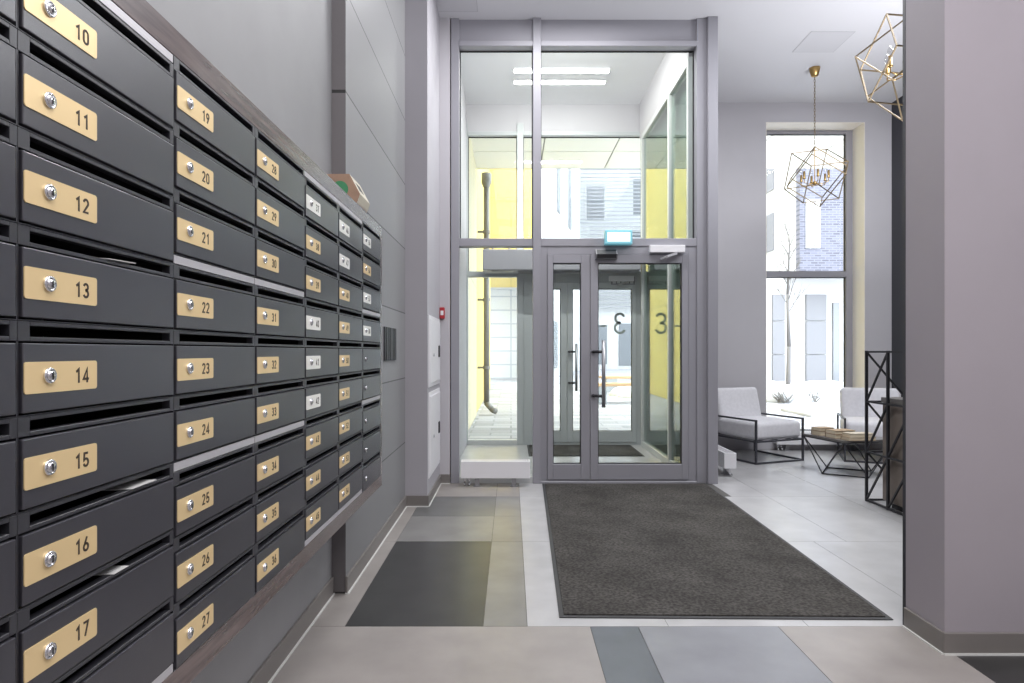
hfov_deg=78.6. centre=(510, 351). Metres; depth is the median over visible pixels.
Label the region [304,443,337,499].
mailbox
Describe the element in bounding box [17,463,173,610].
mailbox
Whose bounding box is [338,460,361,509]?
mailbox
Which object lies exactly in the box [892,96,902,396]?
wall
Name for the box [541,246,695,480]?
door
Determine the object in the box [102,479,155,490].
leaflet
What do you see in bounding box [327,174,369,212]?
carton
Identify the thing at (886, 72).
cage chandelier
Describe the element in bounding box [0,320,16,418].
mailbox
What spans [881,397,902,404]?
countertop
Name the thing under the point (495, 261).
curtain
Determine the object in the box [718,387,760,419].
cushion
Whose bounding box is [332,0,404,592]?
wall
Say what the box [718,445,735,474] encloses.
convector
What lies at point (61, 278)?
mailbox
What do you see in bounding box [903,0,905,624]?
trim
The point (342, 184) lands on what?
print
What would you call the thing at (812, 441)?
convector
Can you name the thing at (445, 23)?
wall
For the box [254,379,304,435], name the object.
mailbox
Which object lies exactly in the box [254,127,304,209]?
mailbox
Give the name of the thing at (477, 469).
convector
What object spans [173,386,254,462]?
mailbox
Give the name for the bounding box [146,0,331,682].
wall
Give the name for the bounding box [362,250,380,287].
mailbox
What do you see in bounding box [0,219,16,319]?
mailbox
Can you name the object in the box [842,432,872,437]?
book
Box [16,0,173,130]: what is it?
mailbox
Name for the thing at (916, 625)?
baseboard
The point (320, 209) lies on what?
mailbox
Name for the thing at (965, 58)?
wall
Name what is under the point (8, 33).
mailbox
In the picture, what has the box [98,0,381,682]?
surround
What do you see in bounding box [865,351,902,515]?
lattice frame
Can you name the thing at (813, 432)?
book
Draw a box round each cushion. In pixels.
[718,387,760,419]
[718,416,799,439]
[840,387,900,416]
[840,417,882,436]
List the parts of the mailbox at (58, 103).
number plate, casing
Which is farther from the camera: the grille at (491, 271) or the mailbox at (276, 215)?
the grille at (491, 271)
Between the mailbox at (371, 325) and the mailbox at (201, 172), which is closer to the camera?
the mailbox at (201, 172)
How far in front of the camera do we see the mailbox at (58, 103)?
0.92 m
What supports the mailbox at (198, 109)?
in the surround
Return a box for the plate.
[611,277,634,284]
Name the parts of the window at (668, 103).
post, sill rail, head rail, post, head rail, post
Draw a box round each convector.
[461,459,529,486]
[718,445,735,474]
[773,431,864,450]
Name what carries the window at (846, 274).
attached to the wall at (741, 126)
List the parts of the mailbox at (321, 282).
number plate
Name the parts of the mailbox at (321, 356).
number plate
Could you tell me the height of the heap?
0.651 m
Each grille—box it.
[463,459,527,460]
[491,271,630,271]
[718,446,732,452]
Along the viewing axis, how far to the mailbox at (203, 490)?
1.32 m
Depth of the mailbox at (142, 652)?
1.05 m
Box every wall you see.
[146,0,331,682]
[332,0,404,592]
[440,18,450,481]
[460,76,466,457]
[467,104,639,131]
[490,169,531,378]
[640,53,691,138]
[647,78,686,462]
[718,103,891,449]
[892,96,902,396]
[906,0,1023,631]
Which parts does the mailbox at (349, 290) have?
number plate, casing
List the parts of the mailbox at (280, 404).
number plate, casing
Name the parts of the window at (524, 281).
post, pane, sill rail, head rail, panel, head rail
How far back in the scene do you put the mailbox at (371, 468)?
2.79 m
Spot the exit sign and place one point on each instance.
(611, 237)
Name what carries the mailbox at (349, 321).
in the surround
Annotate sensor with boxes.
[595,249,617,259]
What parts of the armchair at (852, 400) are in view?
frame, seat frame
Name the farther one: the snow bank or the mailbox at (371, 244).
the snow bank
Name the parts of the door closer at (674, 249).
arm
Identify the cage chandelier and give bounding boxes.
[784,66,848,206]
[855,13,902,120]
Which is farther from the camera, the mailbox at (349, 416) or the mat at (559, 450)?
the mat at (559, 450)
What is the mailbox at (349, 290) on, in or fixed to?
in the surround
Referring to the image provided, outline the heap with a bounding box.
[609,386,630,397]
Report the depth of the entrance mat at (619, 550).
3.48 m
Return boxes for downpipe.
[478,172,497,413]
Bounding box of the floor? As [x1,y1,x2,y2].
[271,445,1023,682]
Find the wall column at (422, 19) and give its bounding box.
[405,0,439,494]
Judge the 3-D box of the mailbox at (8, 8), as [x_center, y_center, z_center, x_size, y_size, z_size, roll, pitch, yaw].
[-0.741,-0.470,0.610,0.252,0.122,0.366,0,0,0]
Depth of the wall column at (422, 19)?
4.76 m
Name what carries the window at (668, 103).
in the wall at (671, 64)
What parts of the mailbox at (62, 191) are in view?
number plate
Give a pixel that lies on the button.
(442, 309)
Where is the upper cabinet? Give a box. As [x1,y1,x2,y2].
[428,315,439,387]
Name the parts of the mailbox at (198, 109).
number plate, casing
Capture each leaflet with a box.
[94,565,127,575]
[102,258,135,263]
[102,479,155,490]
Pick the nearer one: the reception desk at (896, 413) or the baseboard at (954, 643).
the baseboard at (954, 643)
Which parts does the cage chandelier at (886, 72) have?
arm, arm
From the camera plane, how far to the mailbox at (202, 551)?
1.31 m
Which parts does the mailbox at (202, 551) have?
number plate, casing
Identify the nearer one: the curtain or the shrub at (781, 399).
the curtain
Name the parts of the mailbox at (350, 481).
number plate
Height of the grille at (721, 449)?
0.001 m
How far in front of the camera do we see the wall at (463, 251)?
7.38 m
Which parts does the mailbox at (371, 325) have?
number plate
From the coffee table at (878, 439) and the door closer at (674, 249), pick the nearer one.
the door closer at (674, 249)
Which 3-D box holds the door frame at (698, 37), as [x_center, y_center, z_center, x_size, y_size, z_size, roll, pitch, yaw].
[0.652,-0.900,5.635,2.376,4.156,0.150,0,0,0]
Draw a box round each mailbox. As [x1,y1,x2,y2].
[0,0,16,27]
[0,18,16,124]
[0,119,16,222]
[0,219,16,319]
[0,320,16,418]
[0,418,16,519]
[0,515,16,620]
[0,612,16,682]
[15,397,173,513]
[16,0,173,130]
[16,29,173,196]
[16,224,173,329]
[17,127,173,262]
[17,321,173,416]
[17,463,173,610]
[17,530,173,682]
[54,597,173,682]
[172,55,254,175]
[172,545,254,671]
[173,122,254,226]
[173,188,254,276]
[173,264,254,334]
[173,330,254,395]
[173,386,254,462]
[173,444,254,538]
[173,494,254,604]
[253,228,304,291]
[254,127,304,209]
[254,335,304,384]
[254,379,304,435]
[254,426,304,493]
[255,177,304,250]
[255,285,304,337]
[255,467,304,543]
[255,508,304,593]
[303,257,337,305]
[303,298,337,339]
[304,176,337,237]
[304,217,337,271]
[304,339,337,378]
[304,375,337,419]
[304,409,337,459]
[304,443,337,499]
[304,477,337,540]
[335,307,361,341]
[338,205,361,253]
[338,239,361,282]
[338,273,361,312]
[338,341,361,373]
[338,372,361,407]
[338,401,361,441]
[338,430,361,475]
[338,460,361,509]
[361,369,380,400]
[362,221,380,261]
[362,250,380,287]
[362,279,380,313]
[362,313,380,342]
[362,342,380,370]
[362,399,380,433]
[362,425,380,462]
[362,450,380,492]
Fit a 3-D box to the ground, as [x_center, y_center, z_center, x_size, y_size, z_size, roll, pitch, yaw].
[12.000,1.343,34.040,36.000,0.270,51.920,0,0,0]
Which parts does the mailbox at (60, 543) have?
number plate, casing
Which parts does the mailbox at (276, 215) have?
number plate, casing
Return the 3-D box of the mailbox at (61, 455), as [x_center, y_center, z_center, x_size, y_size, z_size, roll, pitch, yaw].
[-0.741,0.145,0.977,0.252,0.122,0.366,0,0,0]
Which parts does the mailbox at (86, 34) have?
number plate, casing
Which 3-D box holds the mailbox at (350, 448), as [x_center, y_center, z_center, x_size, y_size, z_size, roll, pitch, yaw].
[-0.741,0.391,2.445,0.252,0.122,0.366,0,0,0]
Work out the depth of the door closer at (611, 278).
7.83 m
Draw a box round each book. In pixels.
[811,426,833,430]
[811,430,824,435]
[825,429,855,434]
[825,433,841,438]
[841,436,875,440]
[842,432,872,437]
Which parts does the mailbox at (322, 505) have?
number plate, casing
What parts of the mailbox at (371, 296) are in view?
number plate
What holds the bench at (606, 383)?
on the ground
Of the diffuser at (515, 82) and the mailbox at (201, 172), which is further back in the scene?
the diffuser at (515, 82)
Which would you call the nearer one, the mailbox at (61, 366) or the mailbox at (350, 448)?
the mailbox at (61, 366)
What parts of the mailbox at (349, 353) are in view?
number plate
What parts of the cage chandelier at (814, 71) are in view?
stem, chain, arm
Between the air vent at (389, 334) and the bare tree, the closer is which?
the air vent at (389, 334)
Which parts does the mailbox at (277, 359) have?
number plate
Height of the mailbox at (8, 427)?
0.122 m
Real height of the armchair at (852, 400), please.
0.761 m
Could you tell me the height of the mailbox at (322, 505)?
0.122 m
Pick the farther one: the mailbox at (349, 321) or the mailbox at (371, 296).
the mailbox at (371, 296)
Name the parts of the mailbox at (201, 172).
number plate, casing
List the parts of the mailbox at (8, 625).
door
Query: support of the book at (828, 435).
on the coffee table at (878, 439)
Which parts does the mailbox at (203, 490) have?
number plate, casing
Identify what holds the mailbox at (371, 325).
in the surround
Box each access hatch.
[436,0,477,11]
[792,31,855,51]
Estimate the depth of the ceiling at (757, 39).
5.86 m
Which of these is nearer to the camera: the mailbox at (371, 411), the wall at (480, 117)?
the mailbox at (371, 411)
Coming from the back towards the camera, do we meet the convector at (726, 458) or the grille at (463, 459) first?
the convector at (726, 458)
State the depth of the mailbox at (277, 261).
1.68 m
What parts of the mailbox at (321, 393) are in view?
number plate, casing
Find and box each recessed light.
[514,68,609,72]
[514,79,605,83]
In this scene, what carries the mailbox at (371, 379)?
in the surround
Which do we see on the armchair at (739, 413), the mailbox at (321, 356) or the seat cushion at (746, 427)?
the seat cushion at (746, 427)
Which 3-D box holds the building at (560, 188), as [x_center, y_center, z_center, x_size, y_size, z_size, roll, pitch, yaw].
[2.825,-6.772,36.000,3.150,16.000,20.000,0,0,0]
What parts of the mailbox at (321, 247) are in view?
number plate, casing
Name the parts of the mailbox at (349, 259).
number plate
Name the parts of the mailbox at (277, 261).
number plate, casing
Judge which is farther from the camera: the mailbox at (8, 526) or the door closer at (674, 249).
the door closer at (674, 249)
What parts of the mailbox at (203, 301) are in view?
number plate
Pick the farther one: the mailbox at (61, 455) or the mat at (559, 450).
the mat at (559, 450)
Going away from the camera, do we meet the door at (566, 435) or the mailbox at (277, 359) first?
the mailbox at (277, 359)
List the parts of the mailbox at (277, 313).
number plate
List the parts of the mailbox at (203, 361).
number plate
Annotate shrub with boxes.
[768,388,797,402]
[808,387,826,401]
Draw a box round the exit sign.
[604,230,631,244]
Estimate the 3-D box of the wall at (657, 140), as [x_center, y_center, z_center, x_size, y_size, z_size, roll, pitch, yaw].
[1.785,-1.000,6.830,0.130,4.356,2.440,0,0,0]
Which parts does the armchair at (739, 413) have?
frame, seat frame, frame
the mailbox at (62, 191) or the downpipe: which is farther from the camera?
the downpipe
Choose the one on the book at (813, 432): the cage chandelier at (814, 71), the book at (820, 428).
the book at (820, 428)
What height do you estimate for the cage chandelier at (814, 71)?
1.490 m
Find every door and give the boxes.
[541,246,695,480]
[554,277,640,444]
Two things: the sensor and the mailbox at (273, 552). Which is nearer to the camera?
the mailbox at (273, 552)
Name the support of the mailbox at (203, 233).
in the surround
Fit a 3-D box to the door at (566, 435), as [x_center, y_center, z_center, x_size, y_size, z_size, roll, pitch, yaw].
[0.964,0.118,7.884,1.392,2.120,0.172,0,0,0]
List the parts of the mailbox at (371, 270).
number plate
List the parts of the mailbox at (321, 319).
number plate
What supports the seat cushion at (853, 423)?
on the armchair at (852, 400)
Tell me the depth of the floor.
2.74 m
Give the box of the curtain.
[483,248,640,273]
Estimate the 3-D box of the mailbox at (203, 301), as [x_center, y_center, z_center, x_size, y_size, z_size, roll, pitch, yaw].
[-0.741,-0.101,1.343,0.252,0.122,0.366,0,0,0]
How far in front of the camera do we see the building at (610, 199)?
43.00 m
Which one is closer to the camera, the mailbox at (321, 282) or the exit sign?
the mailbox at (321, 282)
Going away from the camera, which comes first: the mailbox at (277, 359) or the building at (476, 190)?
the mailbox at (277, 359)
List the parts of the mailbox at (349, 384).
number plate, casing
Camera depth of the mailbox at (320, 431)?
2.06 m
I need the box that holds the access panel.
[428,388,439,478]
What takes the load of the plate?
attached to the door at (566, 435)
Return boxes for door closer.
[609,276,633,285]
[649,245,684,259]
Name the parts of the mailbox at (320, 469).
number plate, casing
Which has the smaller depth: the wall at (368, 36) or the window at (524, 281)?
the wall at (368, 36)
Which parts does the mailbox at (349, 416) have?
number plate, casing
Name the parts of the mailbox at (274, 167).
number plate, casing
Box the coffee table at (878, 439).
[803,433,882,477]
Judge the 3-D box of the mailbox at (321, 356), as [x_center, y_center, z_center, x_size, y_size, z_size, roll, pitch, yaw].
[-0.741,0.022,2.078,0.252,0.122,0.366,0,0,0]
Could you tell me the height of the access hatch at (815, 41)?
0.006 m
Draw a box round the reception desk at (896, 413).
[881,397,902,511]
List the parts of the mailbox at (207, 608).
number plate, casing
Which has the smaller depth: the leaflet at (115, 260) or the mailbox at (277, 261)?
the leaflet at (115, 260)
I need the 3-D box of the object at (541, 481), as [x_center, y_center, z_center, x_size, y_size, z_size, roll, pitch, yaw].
[0.964,1.168,5.584,1.392,0.020,0.012,0,0,0]
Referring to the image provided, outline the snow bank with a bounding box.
[766,380,842,416]
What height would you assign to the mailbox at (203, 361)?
0.122 m
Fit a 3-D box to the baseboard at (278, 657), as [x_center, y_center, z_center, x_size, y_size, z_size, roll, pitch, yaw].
[-0.863,1.135,0.019,0.018,0.085,6.038,0,0,0]
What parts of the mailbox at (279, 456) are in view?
number plate, casing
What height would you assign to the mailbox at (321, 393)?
0.122 m
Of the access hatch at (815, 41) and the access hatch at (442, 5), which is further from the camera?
the access hatch at (815, 41)
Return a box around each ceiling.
[439,0,902,102]
[461,53,665,103]
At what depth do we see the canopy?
10.86 m
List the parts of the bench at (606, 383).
seat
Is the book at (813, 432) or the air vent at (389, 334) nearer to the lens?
the air vent at (389, 334)
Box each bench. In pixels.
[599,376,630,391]
[599,382,630,403]
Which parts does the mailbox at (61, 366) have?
number plate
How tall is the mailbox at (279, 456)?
0.122 m
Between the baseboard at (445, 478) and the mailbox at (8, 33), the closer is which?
the mailbox at (8, 33)
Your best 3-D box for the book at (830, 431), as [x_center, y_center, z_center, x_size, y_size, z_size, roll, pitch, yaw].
[3.140,0.763,5.970,0.220,0.035,0.140,0,0,-11]
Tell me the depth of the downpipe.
11.95 m
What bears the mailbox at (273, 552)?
on the surround
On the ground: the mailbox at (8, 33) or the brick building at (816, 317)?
the brick building at (816, 317)
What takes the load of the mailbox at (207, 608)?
on the surround
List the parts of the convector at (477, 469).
casing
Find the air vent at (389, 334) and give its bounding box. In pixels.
[383,327,396,360]
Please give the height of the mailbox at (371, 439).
0.122 m
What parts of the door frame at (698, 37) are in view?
post, sill rail, head rail, head panel, head rail, post, post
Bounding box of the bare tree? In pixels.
[771,221,805,384]
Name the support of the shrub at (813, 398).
on the ground
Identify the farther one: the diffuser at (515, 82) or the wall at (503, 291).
the wall at (503, 291)
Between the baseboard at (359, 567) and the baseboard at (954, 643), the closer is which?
the baseboard at (954, 643)
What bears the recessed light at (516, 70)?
in the ceiling at (487, 78)
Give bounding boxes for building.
[469,138,489,428]
[541,169,579,376]
[580,169,640,368]
[766,169,842,383]
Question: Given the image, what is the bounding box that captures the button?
[440,307,444,318]
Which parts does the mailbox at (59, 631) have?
number plate, casing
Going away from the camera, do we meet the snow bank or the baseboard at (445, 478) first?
the baseboard at (445, 478)
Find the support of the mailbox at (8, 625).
in the surround
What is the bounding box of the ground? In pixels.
[469,369,840,438]
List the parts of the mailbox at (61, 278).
number plate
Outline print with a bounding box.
[335,181,347,192]
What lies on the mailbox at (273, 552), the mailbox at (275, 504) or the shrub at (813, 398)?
the mailbox at (275, 504)
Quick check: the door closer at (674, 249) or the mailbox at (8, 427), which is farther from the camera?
the door closer at (674, 249)
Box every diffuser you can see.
[514,81,604,83]
[515,70,608,72]
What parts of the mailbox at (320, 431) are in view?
number plate, casing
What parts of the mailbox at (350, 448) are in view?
number plate, casing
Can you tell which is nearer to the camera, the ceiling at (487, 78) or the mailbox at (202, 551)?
the mailbox at (202, 551)
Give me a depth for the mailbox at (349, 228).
2.42 m
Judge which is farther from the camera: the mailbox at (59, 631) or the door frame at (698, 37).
the door frame at (698, 37)
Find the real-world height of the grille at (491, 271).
0.008 m
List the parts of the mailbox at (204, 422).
number plate, casing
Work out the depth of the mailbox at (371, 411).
2.79 m
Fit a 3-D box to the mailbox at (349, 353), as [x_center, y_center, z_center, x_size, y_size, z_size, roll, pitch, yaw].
[-0.741,0.022,2.445,0.252,0.122,0.366,0,0,0]
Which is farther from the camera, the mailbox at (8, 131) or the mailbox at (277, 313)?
the mailbox at (277, 313)
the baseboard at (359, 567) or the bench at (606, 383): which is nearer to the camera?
the baseboard at (359, 567)
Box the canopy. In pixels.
[471,136,842,168]
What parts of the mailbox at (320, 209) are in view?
number plate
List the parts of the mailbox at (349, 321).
number plate, casing, door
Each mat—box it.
[527,445,643,455]
[542,483,892,619]
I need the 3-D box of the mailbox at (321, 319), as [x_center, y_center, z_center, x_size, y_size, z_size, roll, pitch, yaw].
[-0.741,-0.101,2.078,0.252,0.122,0.366,0,0,0]
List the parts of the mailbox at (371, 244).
number plate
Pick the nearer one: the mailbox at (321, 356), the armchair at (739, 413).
the mailbox at (321, 356)
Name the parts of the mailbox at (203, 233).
number plate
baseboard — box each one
[247,577,334,682]
[345,496,406,593]
[428,474,440,506]
[441,474,449,483]
[902,607,942,654]
[943,632,1023,655]
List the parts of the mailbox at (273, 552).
number plate, casing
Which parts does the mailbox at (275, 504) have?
number plate, casing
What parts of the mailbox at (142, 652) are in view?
door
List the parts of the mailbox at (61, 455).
number plate, casing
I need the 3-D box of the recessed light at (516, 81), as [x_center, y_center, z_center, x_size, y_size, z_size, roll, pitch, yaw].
[0.560,-3.110,7.220,1.060,0.023,0.090,0,0,0]
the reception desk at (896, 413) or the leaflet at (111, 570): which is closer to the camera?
the leaflet at (111, 570)
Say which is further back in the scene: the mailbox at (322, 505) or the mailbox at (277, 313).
the mailbox at (322, 505)
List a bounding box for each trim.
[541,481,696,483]
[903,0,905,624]
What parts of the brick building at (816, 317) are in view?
grey panel, grey panel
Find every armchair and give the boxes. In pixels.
[718,387,803,464]
[837,387,900,463]
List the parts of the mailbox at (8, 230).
door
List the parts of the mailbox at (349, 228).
number plate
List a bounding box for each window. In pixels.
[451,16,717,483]
[467,123,640,444]
[641,57,692,462]
[766,130,852,430]
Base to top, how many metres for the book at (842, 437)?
0.030 m
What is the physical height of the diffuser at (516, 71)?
0.004 m
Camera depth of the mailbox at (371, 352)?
2.81 m
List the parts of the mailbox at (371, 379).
casing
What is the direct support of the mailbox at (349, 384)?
in the surround

